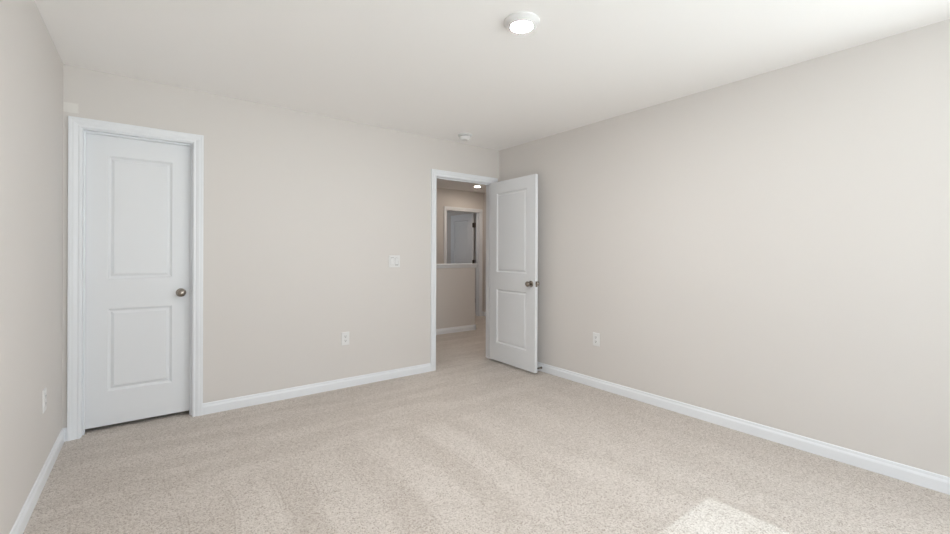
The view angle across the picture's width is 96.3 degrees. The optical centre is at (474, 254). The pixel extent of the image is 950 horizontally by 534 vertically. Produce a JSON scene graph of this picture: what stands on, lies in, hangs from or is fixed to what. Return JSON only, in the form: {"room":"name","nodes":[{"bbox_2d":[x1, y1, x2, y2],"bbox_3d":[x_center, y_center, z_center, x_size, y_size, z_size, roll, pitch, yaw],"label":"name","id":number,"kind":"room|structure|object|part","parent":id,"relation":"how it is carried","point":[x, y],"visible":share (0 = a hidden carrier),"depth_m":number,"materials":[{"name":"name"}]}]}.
{"room":"empty bedroom","nodes":[
{"label":"empty bedroom","id":0,"kind":"room"},
{"bbox_2d":[0,0,62,533],"bbox_3d":[-1.163,-0.003,0.691,0.115,2.440,5.100,0,0,-37],"label":"wall","id":1,"kind":"structure","parent":0,"point":[31,65],"depth_m":1.96,"materials":[{"name":"white paint"}]},
{"bbox_2d":[9,428,63,533],"bbox_3d":[-1.117,1.174,0.730,0.013,0.086,5.100,0,0,-37],"label":"baseboard","id":2,"kind":"structure","parent":1,"relation":"attached to","point":[20,524],"depth_m":2.10,"materials":[{"name":"white wood"}]},
{"bbox_2d":[42,387,46,413],"bbox_3d":[-2.299,0.781,2.275,0.008,0.120,0.074,0,0,-37],"label":"wall outlet","id":3,"kind":"object","parent":1,"relation":"attached to","point":[44,392],"visible":1,"depth_m":2.26,"materials":[{"name":"white plastic"}]},
{"bbox_2d":[62,64,498,427],"bbox_3d":[-0.477,-0.001,4.497,5.827,2.440,0.115,0,0,-37],"label":"wall","id":4,"kind":"structure","parent":0,"point":[304,213],"depth_m":3.63,"materials":[{"name":"beige paint"}]},
{"bbox_2d":[67,116,203,440],"bbox_3d":[-2.387,0.158,3.038,0.743,2.108,0.150,0,0,-37],"label":"door frame","id":5,"kind":"structure","parent":4,"relation":"attached to","point":[78,127],"depth_m":2.85,"materials":[{"name":"white wood"}]},
{"bbox_2d":[85,133,189,428],"bbox_3d":[-2.412,0.180,3.065,0.610,2.009,0.170,0,0,-37],"label":"door","id":6,"kind":"structure","parent":4,"relation":"in","point":[137,307],"depth_m":3.04,"materials":[{"name":"white paint"}]},
{"bbox_3d":[-2.186,0.288,3.167,0.055,0.055,0.058,0,0,-37],"label":"knob","id":7,"kind":"part","parent":6,"relation":"part of","materials":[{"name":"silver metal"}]},
{"bbox_2d":[63,363,430,441],"bbox_3d":[-1.192,1.174,3.873,3.711,0.086,0.013,0,0,-37],"label":"baseboard","id":8,"kind":"structure","parent":4,"relation":"attached to","point":[282,394],"depth_m":3.67,"materials":[{"name":"white wood"}]},
{"bbox_2d":[341,332,348,345],"bbox_3d":[-1.182,0.770,3.883,0.074,0.120,0.008,0,0,-37],"label":"wall outlet","id":9,"kind":"object","parent":4,"relation":"attached to","point":[344,335],"visible":1,"depth_m":3.88,"materials":[{"name":"white plastic"}]},
{"bbox_2d":[389,255,399,266],"bbox_3d":[-0.790,0.070,4.179,0.118,0.118,0.012,0,0,-37],"label":"light switch","id":10,"kind":"object","parent":4,"relation":"attached to","point":[394,260],"visible":1,"depth_m":4.18,"materials":[{"name":"white plastic"}]},
{"bbox_2d":[430,169,497,370],"bbox_3d":[-0.139,0.167,4.756,0.901,2.108,0.150,0,0,-37],"label":"door frame","id":11,"kind":"structure","parent":4,"relation":"attached to","point":[436,174],"depth_m":4.53,"materials":[{"name":"white wood"}]},
{"bbox_2d":[489,174,538,372],"bbox_3d":[0.404,0.194,4.610,0.170,2.014,0.775,0,0,-35],"label":"door","id":12,"kind":"structure","parent":4,"relation":"in","point":[514,283],"depth_m":4.55,"materials":[{"name":"white paint"}]},
{"bbox_2d":[436,268,474,328],"bbox_3d":[-1.228,0.692,6.009,3.005,1.050,0.115,0,0,-37],"label":"wall","id":13,"kind":"structure","parent":0,"point":[455,287],"depth_m":6.64,"materials":[{"name":"white paint"}]},
{"bbox_2d":[436,324,475,334],"bbox_3d":[-1.220,1.174,6.007,3.018,0.086,0.128,0,0,-37],"label":"baseboard","id":14,"kind":"structure","parent":13,"relation":"attached to","point":[468,327],"depth_m":6.63,"materials":[{"name":"white wood"}]},
{"bbox_2d":[436,263,477,267],"bbox_3d":[-1.213,0.179,6.018,3.037,0.065,0.175,0,0,-37],"label":"wall cap","id":15,"kind":"object","parent":13,"relation":"attached to","point":[463,265],"visible":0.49,"depth_m":6.65,"materials":[{"name":"white wood"}]},
{"bbox_3d":[-1.212,0.189,6.007,3.025,0.045,0.135,0,0,-37],"label":"apron moulding","id":16,"kind":"part","parent":15,"relation":"part of","materials":[{"name":"white wood"}]},
{"bbox_2d":[436,188,482,310],"bbox_3d":[-1.452,-0.004,7.295,4.207,2.440,0.115,0,0,-37],"label":"wall","id":17,"kind":"structure","parent":0,"point":[445,197],"depth_m":7.95,"materials":[{"name":"white paint"}]},
{"bbox_2d":[444,206,482,315],"bbox_3d":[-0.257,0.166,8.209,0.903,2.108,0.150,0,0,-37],"label":"door frame","id":18,"kind":"structure","parent":17,"relation":"attached to","point":[479,212],"depth_m":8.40,"materials":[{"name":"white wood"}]},
{"bbox_2d":[451,213,475,263],"bbox_3d":[-0.263,0.191,8.774,0.170,2.014,0.793,0,0,-38],"label":"door","id":19,"kind":"structure","parent":17,"relation":"in","point":[462,226],"depth_m":8.74,"materials":[{"name":"white paint"}]},
{"bbox_2d":[483,193,485,311],"bbox_3d":[1.063,0.005,7.374,0.115,2.440,2.815,0,0,-37],"label":"wall","id":20,"kind":"structure","parent":0,"point":[484,194],"depth_m":8.42,"materials":[{"name":"white paint"}]},
{"bbox_2d":[23,315,949,533],"bbox_3d":[-0.701,1.278,4.950,6.100,0.120,11.600,0,0,-37],"label":"floor","id":21,"kind":"structure","parent":0,"point":[475,443],"depth_m":2.38,"materials":[{"name":"beige carpet"}]},
{"bbox_2d":[34,0,949,192],"bbox_3d":[-0.691,-1.296,4.950,6.100,0.150,11.600,0,0,-37],"label":"ceiling","id":22,"kind":"structure","parent":0,"point":[440,69],"depth_m":2.54,"materials":[{"name":"white paint"}]},
{"bbox_2d":[458,133,471,140],"bbox_3d":[-0.102,-1.188,4.343,0.146,0.063,0.146,0,0,-37],"label":"smoke detector","id":23,"kind":"object","parent":22,"relation":"attached to","point":[463,136],"visible":1,"depth_m":4.30,"materials":[{"name":"white plastic"}]},
{"bbox_2d":[504,11,539,32],"bbox_3d":[0.244,-1.202,2.227,0.188,0.033,0.188,0,0,-37],"label":"recessed light","id":24,"kind":"object","parent":22,"relation":"in","point":[523,21],"visible":1,"depth_m":2.19,"materials":[{"name":"white plastic"}]},
{"bbox_2d":[499,19,949,476],"bbox_3d":[1.877,0.008,3.014,0.115,2.440,5.100,0,0,-37],"label":"wall","id":25,"kind":"structure","parent":0,"point":[772,248],"depth_m":2.77,"materials":[{"name":"white paint"}]},
{"bbox_2d":[593,332,599,346],"bbox_3d":[1.112,0.783,3.910,0.008,0.120,0.074,0,0,-37],"label":"wall outlet","id":26,"kind":"object","parent":25,"relation":"attached to","point":[596,336],"visible":1,"depth_m":3.90,"materials":[{"name":"white plastic"}]},
{"bbox_2d":[537,362,949,494],"bbox_3d":[1.821,1.185,2.975,0.013,0.086,5.100,0,0,-37],"label":"baseboard","id":27,"kind":"structure","parent":25,"relation":"attached to","point":[930,480],"depth_m":2.77,"materials":[{"name":"white wood"}]}
]}

